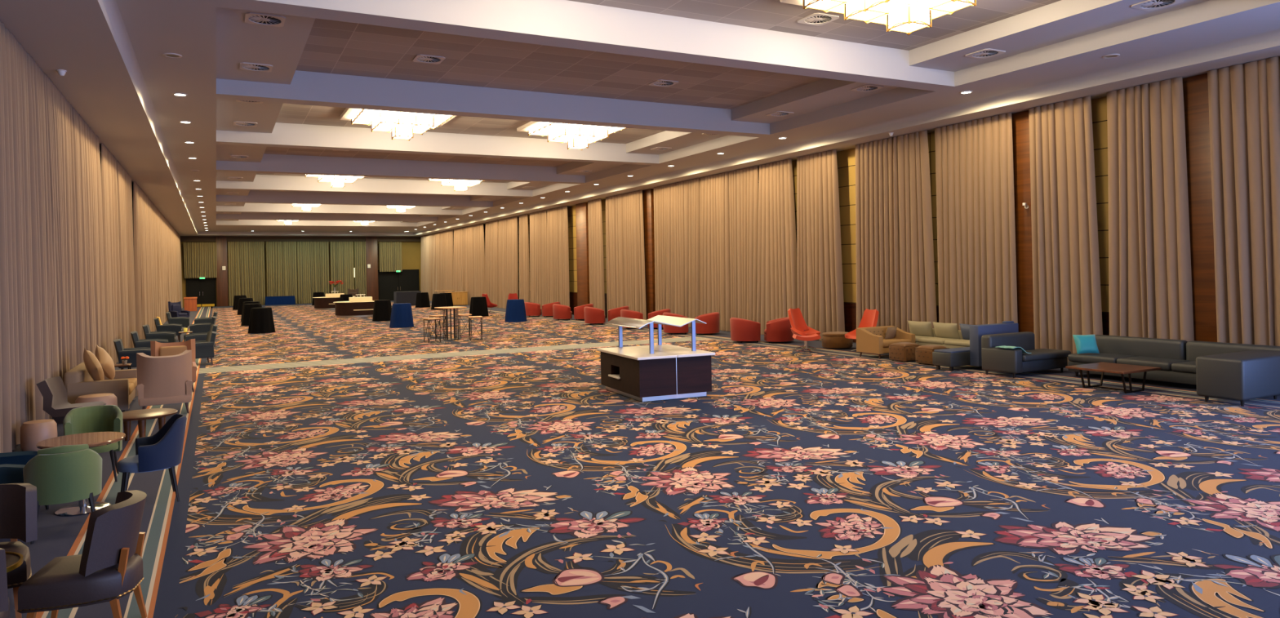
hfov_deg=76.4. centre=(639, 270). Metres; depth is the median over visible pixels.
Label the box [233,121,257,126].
ceiling vent
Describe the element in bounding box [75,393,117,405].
pouf
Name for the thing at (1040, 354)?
seat cushion
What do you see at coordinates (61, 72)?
ceiling sensor
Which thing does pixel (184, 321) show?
lounge armchair
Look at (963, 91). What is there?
recessed light
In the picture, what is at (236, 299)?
cocktail table
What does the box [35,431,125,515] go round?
round table
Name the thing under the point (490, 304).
swivel chair
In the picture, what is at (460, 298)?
base cabinet
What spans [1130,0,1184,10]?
ceiling vent
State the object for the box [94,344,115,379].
cushion
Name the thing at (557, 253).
curtain
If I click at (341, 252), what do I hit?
curtain
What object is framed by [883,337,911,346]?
seat cushion
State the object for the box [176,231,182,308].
curtain
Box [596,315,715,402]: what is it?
station
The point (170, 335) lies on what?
lounge armchair
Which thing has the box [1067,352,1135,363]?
seat cushion
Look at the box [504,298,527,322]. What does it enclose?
cocktail table
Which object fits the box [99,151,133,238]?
wall
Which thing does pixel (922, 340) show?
seat cushion
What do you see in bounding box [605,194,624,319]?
curtain
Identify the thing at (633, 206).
curtain
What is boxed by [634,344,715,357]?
countertop
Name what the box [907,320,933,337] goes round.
cushion
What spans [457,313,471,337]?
bar stool
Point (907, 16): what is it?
chandelier
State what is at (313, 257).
curtain
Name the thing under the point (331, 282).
flower vase
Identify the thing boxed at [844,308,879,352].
swivel chair
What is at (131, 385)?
seat cushion
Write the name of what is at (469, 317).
bar stool
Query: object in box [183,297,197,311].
lectern
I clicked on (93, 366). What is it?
cushion
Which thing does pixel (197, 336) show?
lounge armchair
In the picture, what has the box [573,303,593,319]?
tub chair
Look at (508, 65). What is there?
ceiling
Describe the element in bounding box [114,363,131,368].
end table
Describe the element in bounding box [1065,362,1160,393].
coffee table
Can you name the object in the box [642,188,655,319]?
trim
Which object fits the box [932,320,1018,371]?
sectional sofa
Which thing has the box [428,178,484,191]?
chandelier
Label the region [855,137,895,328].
curtain
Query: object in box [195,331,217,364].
lounge armchair
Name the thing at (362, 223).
chandelier
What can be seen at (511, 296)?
swivel chair
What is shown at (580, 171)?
ceiling vent
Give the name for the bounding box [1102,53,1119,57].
recessed light
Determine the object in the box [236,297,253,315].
cocktail table
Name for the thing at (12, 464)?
armchair
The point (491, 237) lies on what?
curtain
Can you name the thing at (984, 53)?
ceiling vent
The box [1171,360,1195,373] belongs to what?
seat cushion
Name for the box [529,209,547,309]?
curtain
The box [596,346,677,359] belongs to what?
countertop
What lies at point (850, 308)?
trim
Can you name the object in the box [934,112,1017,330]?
curtain
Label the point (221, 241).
trim
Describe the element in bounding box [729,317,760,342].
tub chair
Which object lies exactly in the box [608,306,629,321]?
tub chair
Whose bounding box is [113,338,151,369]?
lounge armchair
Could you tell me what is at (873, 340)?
loveseat
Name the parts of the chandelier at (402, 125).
ceiling plate, bronze frame, bronze frame, bronze frame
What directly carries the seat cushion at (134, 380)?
on the sofa at (77, 382)
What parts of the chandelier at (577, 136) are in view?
ceiling plate, bronze frame, bronze frame, bronze frame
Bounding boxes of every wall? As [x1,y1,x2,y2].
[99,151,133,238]
[180,241,421,307]
[453,96,1109,312]
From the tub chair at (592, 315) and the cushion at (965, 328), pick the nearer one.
the cushion at (965, 328)
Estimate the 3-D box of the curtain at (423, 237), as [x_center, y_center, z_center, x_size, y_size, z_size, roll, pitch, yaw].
[-20.484,-0.271,77.022,0.283,6.100,2.270,-1,0,-28]
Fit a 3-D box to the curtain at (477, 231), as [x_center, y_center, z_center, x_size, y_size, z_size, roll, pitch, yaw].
[-12.086,-0.434,60.915,0.291,6.100,2.900,-1,0,-28]
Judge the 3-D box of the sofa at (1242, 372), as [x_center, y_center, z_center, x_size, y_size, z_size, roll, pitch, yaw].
[9.782,1.790,15.335,2.160,0.840,3.890,-1,0,-28]
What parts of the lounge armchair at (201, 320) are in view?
arm, backrest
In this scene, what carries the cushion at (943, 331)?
on the sofa at (947, 335)
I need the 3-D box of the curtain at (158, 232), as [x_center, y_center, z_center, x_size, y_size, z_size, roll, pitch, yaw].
[-25.416,-0.174,42.916,0.318,6.100,8.400,-1,0,-28]
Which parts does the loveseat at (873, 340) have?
arm, backrest, arm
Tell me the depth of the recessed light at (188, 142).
23.67 m
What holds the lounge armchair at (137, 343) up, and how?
on the floor
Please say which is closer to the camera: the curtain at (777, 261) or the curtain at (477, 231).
the curtain at (777, 261)
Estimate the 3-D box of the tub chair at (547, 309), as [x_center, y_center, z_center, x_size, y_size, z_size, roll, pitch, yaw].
[-4.800,2.089,44.082,0.970,0.810,1.134,-1,0,9]
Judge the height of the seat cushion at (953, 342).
0.120 m
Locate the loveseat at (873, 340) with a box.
[856,325,915,359]
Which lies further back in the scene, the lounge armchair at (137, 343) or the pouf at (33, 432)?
the lounge armchair at (137, 343)
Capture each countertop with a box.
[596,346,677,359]
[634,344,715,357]
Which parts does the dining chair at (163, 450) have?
leg, leg, seat, leg, leg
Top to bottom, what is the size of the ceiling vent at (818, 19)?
0.020 m
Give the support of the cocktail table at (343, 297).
on the floor
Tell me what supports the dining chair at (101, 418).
on the floor
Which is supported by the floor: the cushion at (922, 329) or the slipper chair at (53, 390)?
the slipper chair at (53, 390)
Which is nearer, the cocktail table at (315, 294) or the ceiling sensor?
the ceiling sensor
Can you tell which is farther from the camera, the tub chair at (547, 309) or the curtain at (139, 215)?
the tub chair at (547, 309)
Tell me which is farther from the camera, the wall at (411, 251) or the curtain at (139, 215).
the wall at (411, 251)
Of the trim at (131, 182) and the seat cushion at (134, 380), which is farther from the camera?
the trim at (131, 182)
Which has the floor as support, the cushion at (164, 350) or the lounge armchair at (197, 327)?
the lounge armchair at (197, 327)
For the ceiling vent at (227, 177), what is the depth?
34.90 m
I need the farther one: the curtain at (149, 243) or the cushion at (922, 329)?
the curtain at (149, 243)
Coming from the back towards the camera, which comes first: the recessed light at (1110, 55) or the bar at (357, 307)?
the bar at (357, 307)
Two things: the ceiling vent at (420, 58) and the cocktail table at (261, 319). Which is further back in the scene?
the cocktail table at (261, 319)
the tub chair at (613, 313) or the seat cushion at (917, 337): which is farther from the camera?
the tub chair at (613, 313)
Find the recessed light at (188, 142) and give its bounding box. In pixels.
[183,141,195,143]
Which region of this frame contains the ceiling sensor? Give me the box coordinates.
[56,69,66,75]
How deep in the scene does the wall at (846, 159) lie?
25.70 m
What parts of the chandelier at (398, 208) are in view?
bronze frame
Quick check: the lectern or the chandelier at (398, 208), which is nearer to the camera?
the chandelier at (398, 208)
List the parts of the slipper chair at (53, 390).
seat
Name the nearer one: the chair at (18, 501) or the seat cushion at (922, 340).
the chair at (18, 501)
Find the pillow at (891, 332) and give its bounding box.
[884,326,897,338]
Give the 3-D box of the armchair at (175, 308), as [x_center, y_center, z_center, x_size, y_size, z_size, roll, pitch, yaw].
[-26.666,2.343,46.995,0.884,1.160,0.820,-1,0,26]
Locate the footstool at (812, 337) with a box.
[792,333,821,351]
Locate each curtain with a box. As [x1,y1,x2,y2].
[0,20,16,453]
[4,27,79,444]
[71,107,106,363]
[101,143,121,364]
[115,160,135,348]
[133,181,146,339]
[144,193,155,331]
[152,203,166,324]
[163,215,173,320]
[171,225,178,302]
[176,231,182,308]
[182,242,217,278]
[227,241,265,306]
[266,241,297,303]
[297,241,329,303]
[329,241,354,294]
[354,241,366,297]
[378,241,402,271]
[420,235,426,292]
[425,229,453,301]
[453,225,472,304]
[471,222,484,297]
[484,220,498,307]
[498,216,518,308]
[519,213,529,302]
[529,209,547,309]
[546,205,569,306]
[587,198,604,314]
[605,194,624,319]
[622,189,646,319]
[653,177,700,327]
[699,171,731,331]
[728,165,758,321]
[756,158,797,334]
[796,149,844,340]
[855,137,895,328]
[893,130,937,333]
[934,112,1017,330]
[1028,95,1102,361]
[1106,76,1194,342]
[1207,56,1279,346]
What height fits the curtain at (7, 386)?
6.100 m
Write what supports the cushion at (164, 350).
on the chair at (157, 348)
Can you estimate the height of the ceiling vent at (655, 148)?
0.020 m
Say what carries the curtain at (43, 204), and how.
hanging from the ceiling
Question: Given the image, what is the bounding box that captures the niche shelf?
[608,373,620,379]
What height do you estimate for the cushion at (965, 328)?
0.445 m
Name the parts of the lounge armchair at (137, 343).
backrest, arm, arm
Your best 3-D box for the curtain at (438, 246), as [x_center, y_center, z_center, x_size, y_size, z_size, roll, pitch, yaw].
[-17.775,-0.324,71.826,0.288,6.100,10.190,-1,0,-28]
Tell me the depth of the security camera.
19.83 m
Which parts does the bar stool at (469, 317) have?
seat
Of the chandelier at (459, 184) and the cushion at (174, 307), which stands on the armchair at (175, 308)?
the cushion at (174, 307)
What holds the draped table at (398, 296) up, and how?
on the floor
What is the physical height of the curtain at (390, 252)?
2.820 m
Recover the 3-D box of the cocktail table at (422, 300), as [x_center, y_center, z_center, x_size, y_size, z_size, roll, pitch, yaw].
[-16.130,2.160,60.337,1.108,1.086,1.112,-1,0,-2]
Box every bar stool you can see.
[422,317,440,342]
[429,315,446,337]
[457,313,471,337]
[468,315,482,340]
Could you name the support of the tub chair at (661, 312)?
on the floor
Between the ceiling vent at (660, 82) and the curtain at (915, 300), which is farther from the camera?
the curtain at (915, 300)
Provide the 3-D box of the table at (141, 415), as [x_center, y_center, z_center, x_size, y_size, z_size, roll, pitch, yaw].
[-7.442,2.341,12.201,0.890,0.410,0.890,-1,0,-28]
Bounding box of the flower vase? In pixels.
[328,280,343,291]
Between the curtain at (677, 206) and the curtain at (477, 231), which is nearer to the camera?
the curtain at (677, 206)
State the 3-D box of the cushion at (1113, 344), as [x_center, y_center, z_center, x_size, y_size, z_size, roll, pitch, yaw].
[10.176,1.712,16.633,0.260,0.700,1.906,-1,0,-28]
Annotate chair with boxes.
[0,483,37,617]
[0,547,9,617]
[17,489,146,617]
[22,444,102,544]
[35,376,106,426]
[62,404,123,481]
[116,413,186,501]
[136,350,192,413]
[150,338,197,391]
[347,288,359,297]
[481,293,497,312]
[507,293,518,299]
[524,302,542,316]
[542,302,559,316]
[552,303,572,319]
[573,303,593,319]
[583,306,605,324]
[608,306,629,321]
[620,309,644,328]
[647,308,671,328]
[662,312,688,334]
[694,311,719,334]
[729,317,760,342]
[764,316,794,342]
[787,307,820,349]
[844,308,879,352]
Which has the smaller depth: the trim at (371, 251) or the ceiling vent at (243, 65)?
the ceiling vent at (243, 65)
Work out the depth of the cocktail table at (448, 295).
57.12 m
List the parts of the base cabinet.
cabinet door, cabinet door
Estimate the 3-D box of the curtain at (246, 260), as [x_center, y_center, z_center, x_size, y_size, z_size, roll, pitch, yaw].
[-34.735,0.247,71.837,2.900,5.620,0.315,-1,0,-28]
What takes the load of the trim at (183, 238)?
attached to the wall at (411, 251)
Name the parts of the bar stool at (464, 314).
seat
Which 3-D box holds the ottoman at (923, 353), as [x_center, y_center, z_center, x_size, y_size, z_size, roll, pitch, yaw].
[7.050,2.031,19.629,0.585,0.464,0.585,-1,0,-28]
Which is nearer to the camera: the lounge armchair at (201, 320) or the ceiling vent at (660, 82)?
the ceiling vent at (660, 82)
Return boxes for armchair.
[0,450,48,509]
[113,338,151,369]
[130,331,168,347]
[142,324,175,342]
[153,317,182,339]
[165,311,189,328]
[168,301,190,317]
[183,324,217,353]
[189,315,216,333]
[194,311,217,324]
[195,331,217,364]
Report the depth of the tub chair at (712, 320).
29.62 m
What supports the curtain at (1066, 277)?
hanging from the ceiling
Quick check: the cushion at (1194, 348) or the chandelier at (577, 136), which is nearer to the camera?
the cushion at (1194, 348)
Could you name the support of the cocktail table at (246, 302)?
on the floor
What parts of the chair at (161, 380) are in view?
arm, seat frame, leg, arm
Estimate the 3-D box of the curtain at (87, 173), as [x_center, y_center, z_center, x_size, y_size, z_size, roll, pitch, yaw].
[-13.087,-0.415,19.262,0.313,6.100,4.350,-1,0,-28]
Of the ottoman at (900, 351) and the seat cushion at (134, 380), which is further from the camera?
the ottoman at (900, 351)
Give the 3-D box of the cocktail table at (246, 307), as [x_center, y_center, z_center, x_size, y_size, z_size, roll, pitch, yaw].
[-19.787,2.231,41.520,1.108,1.086,1.112,-1,0,28]
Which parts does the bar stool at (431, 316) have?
seat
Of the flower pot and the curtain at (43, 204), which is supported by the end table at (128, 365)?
the flower pot
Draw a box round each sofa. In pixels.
[63,362,137,412]
[907,320,970,348]
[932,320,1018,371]
[981,331,1071,377]
[1067,334,1279,406]
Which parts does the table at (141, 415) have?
leg, leg, leg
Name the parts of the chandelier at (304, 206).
bronze frame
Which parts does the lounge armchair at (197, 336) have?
arm, arm, backrest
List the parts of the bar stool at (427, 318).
seat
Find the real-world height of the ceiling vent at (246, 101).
0.020 m
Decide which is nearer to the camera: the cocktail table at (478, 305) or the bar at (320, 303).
the cocktail table at (478, 305)
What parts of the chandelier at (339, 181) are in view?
bronze frame, bronze frame, bronze frame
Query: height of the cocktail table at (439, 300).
1.086 m
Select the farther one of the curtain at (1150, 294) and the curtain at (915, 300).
the curtain at (915, 300)
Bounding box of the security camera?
[1022,202,1028,208]
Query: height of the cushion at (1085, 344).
0.387 m
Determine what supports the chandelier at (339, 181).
hanging from the ceiling
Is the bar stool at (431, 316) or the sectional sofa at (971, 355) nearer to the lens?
the sectional sofa at (971, 355)
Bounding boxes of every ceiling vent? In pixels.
[226,177,243,178]
[229,155,248,158]
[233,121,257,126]
[235,99,262,103]
[239,62,272,71]
[244,12,285,26]
[412,53,445,63]
[574,169,592,172]
[648,79,679,87]
[650,146,671,150]
[702,133,718,135]
[765,111,793,116]
[797,12,839,26]
[850,84,883,92]
[964,48,1005,58]
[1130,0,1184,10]
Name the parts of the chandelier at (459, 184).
bronze frame, bronze frame, bronze frame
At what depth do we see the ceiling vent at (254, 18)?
13.59 m
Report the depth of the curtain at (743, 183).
30.17 m
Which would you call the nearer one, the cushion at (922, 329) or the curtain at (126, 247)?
the cushion at (922, 329)
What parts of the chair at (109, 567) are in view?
leg, leg, nail trim, seat, leg, post, post, leg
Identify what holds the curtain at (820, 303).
hanging from the ceiling
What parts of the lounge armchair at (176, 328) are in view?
backrest, arm, arm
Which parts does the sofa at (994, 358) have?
arm, backrest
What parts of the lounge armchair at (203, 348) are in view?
arm, seat frame, backrest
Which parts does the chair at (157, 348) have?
backrest, arm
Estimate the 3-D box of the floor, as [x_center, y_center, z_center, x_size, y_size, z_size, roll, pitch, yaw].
[-9.247,2.578,36.076,22.660,0.005,88.575,-1,0,-28]
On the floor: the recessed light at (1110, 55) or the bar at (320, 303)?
the bar at (320, 303)
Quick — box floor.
[0,300,1279,617]
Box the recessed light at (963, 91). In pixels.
[959,90,973,93]
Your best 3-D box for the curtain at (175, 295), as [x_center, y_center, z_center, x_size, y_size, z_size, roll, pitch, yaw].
[-33.491,-0.017,58.441,0.311,6.100,7.401,-1,0,-28]
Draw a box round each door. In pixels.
[186,278,216,306]
[377,269,419,300]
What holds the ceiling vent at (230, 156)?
in the ceiling
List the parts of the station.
canopy post, canopy post, canopy post, canopy post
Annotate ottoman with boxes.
[821,331,853,348]
[888,342,919,362]
[915,344,949,365]
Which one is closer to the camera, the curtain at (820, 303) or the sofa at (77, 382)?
the sofa at (77, 382)
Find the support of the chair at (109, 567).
on the floor
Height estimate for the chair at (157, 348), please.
1.098 m
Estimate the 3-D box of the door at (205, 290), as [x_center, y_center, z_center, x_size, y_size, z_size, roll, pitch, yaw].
[-38.054,1.917,70.564,2.280,2.450,0.246,-1,0,-28]
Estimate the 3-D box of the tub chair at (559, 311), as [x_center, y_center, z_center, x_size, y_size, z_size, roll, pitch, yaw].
[-3.909,2.072,41.003,0.970,0.810,1.134,-1,0,-6]
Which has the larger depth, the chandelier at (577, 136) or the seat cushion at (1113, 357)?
the chandelier at (577, 136)
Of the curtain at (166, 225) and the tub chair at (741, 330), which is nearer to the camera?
the tub chair at (741, 330)
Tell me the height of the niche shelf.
0.035 m
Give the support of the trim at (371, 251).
attached to the wall at (411, 251)
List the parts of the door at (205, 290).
kick plate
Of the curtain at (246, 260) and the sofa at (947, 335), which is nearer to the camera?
the sofa at (947, 335)
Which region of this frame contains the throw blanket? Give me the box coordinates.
[996,345,1031,353]
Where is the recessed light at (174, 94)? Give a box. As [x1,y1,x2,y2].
[172,93,187,96]
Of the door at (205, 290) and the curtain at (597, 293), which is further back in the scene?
the door at (205, 290)
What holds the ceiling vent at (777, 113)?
in the ceiling
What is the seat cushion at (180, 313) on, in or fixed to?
on the armchair at (175, 308)
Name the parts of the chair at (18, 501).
seat, leg, nail trim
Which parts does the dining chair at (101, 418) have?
seat, leg, leg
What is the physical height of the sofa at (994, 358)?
0.860 m
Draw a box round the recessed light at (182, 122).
[178,120,191,123]
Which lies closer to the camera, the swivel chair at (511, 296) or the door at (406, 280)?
the swivel chair at (511, 296)
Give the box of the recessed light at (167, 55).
[162,53,182,57]
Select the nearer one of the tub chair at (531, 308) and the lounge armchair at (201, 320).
the lounge armchair at (201, 320)
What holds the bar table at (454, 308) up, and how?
on the floor
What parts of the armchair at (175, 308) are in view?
arm, backrest, arm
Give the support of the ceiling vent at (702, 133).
in the ceiling
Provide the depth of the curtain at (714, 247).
31.93 m
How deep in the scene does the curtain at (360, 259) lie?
76.24 m
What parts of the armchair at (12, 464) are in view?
arm, arm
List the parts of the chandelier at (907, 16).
ceiling plate, bronze frame, bronze frame, bronze frame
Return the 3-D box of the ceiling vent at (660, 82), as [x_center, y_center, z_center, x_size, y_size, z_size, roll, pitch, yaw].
[0.585,-4.662,20.233,0.600,0.020,0.600,-1,0,-28]
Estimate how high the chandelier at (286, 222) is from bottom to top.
0.800 m
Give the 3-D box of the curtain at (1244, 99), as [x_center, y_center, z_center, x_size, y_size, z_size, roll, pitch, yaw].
[12.174,-0.907,14.388,0.313,6.100,3.850,-1,0,-28]
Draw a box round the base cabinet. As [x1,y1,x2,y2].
[444,291,467,306]
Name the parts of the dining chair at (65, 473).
leg, leg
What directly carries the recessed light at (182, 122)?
in the ceiling
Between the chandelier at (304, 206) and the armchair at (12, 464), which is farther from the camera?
the chandelier at (304, 206)
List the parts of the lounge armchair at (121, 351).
backrest, seat frame, arm, arm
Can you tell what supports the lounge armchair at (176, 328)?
on the floor
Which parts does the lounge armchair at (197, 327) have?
arm, backrest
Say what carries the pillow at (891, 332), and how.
on the loveseat at (873, 340)
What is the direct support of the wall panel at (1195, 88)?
attached to the wall at (846, 159)
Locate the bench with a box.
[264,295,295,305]
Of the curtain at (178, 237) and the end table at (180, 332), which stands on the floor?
the end table at (180, 332)
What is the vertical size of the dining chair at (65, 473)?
0.872 m
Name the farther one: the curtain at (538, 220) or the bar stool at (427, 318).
the curtain at (538, 220)
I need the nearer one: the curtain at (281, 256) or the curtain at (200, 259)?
the curtain at (200, 259)
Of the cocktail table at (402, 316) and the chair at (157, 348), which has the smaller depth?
the chair at (157, 348)
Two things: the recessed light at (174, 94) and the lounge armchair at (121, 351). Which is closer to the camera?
the recessed light at (174, 94)
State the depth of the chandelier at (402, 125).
22.68 m
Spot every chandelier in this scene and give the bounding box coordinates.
[276,220,298,225]
[292,204,321,211]
[305,174,365,187]
[339,107,456,140]
[353,221,375,225]
[386,205,415,212]
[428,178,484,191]
[516,120,625,150]
[780,0,976,35]
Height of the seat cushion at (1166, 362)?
0.150 m
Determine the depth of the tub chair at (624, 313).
33.35 m
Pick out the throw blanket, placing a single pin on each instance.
(1002, 346)
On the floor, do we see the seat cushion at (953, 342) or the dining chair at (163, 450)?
the dining chair at (163, 450)
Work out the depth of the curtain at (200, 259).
70.10 m
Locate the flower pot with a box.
[120,355,128,364]
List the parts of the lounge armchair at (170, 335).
backrest, arm, arm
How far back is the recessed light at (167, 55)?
14.44 m
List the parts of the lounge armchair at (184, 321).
backrest, arm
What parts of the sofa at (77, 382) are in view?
backrest, arm, arm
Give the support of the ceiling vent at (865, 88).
in the ceiling
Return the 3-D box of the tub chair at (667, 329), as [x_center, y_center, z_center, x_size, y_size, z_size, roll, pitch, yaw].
[1.343,1.969,30.626,0.970,0.810,1.134,-1,0,-6]
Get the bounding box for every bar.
[312,291,355,310]
[333,293,373,317]
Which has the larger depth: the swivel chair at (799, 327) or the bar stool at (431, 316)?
the bar stool at (431, 316)
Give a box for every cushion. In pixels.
[83,348,104,380]
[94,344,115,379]
[104,377,137,387]
[128,382,134,395]
[159,345,186,355]
[171,304,180,312]
[178,312,187,315]
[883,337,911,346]
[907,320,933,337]
[915,335,932,342]
[918,337,959,344]
[932,321,959,338]
[944,338,969,346]
[959,323,970,339]
[1022,348,1071,361]
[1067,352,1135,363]
[1072,334,1099,354]
[1094,334,1187,359]
[1116,355,1190,370]
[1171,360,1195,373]
[1186,340,1279,360]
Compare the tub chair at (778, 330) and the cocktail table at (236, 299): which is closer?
the tub chair at (778, 330)
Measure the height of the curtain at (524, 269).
6.100 m
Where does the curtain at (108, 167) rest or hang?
hanging from the ceiling
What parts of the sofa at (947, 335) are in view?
backrest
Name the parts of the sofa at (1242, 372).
arm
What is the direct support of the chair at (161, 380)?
on the floor
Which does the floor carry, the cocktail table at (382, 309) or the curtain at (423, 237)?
the cocktail table at (382, 309)
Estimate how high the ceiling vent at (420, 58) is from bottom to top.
0.020 m
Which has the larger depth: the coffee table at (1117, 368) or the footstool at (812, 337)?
the footstool at (812, 337)
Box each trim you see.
[131,182,133,247]
[180,235,421,241]
[215,235,228,306]
[365,236,378,300]
[518,290,1109,342]
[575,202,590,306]
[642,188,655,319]
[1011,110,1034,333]
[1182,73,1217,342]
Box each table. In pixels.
[4,551,23,573]
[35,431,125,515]
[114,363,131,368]
[122,408,177,440]
[178,331,192,342]
[232,295,246,310]
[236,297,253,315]
[240,301,259,321]
[240,303,262,325]
[248,306,275,333]
[311,292,324,305]
[339,293,352,301]
[372,299,391,320]
[389,302,413,327]
[393,291,421,305]
[415,292,430,307]
[431,293,447,310]
[434,306,466,340]
[444,293,453,306]
[469,296,488,316]
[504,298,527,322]
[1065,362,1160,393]
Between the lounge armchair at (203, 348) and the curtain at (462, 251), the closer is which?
the lounge armchair at (203, 348)
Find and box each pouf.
[20,419,57,451]
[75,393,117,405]
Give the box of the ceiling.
[0,0,1279,236]
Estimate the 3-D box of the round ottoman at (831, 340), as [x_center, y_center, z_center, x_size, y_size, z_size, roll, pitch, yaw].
[5.810,2.037,23.982,0.936,0.440,0.936,-1,0,-28]
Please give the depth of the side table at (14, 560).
5.28 m
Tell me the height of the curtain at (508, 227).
6.100 m

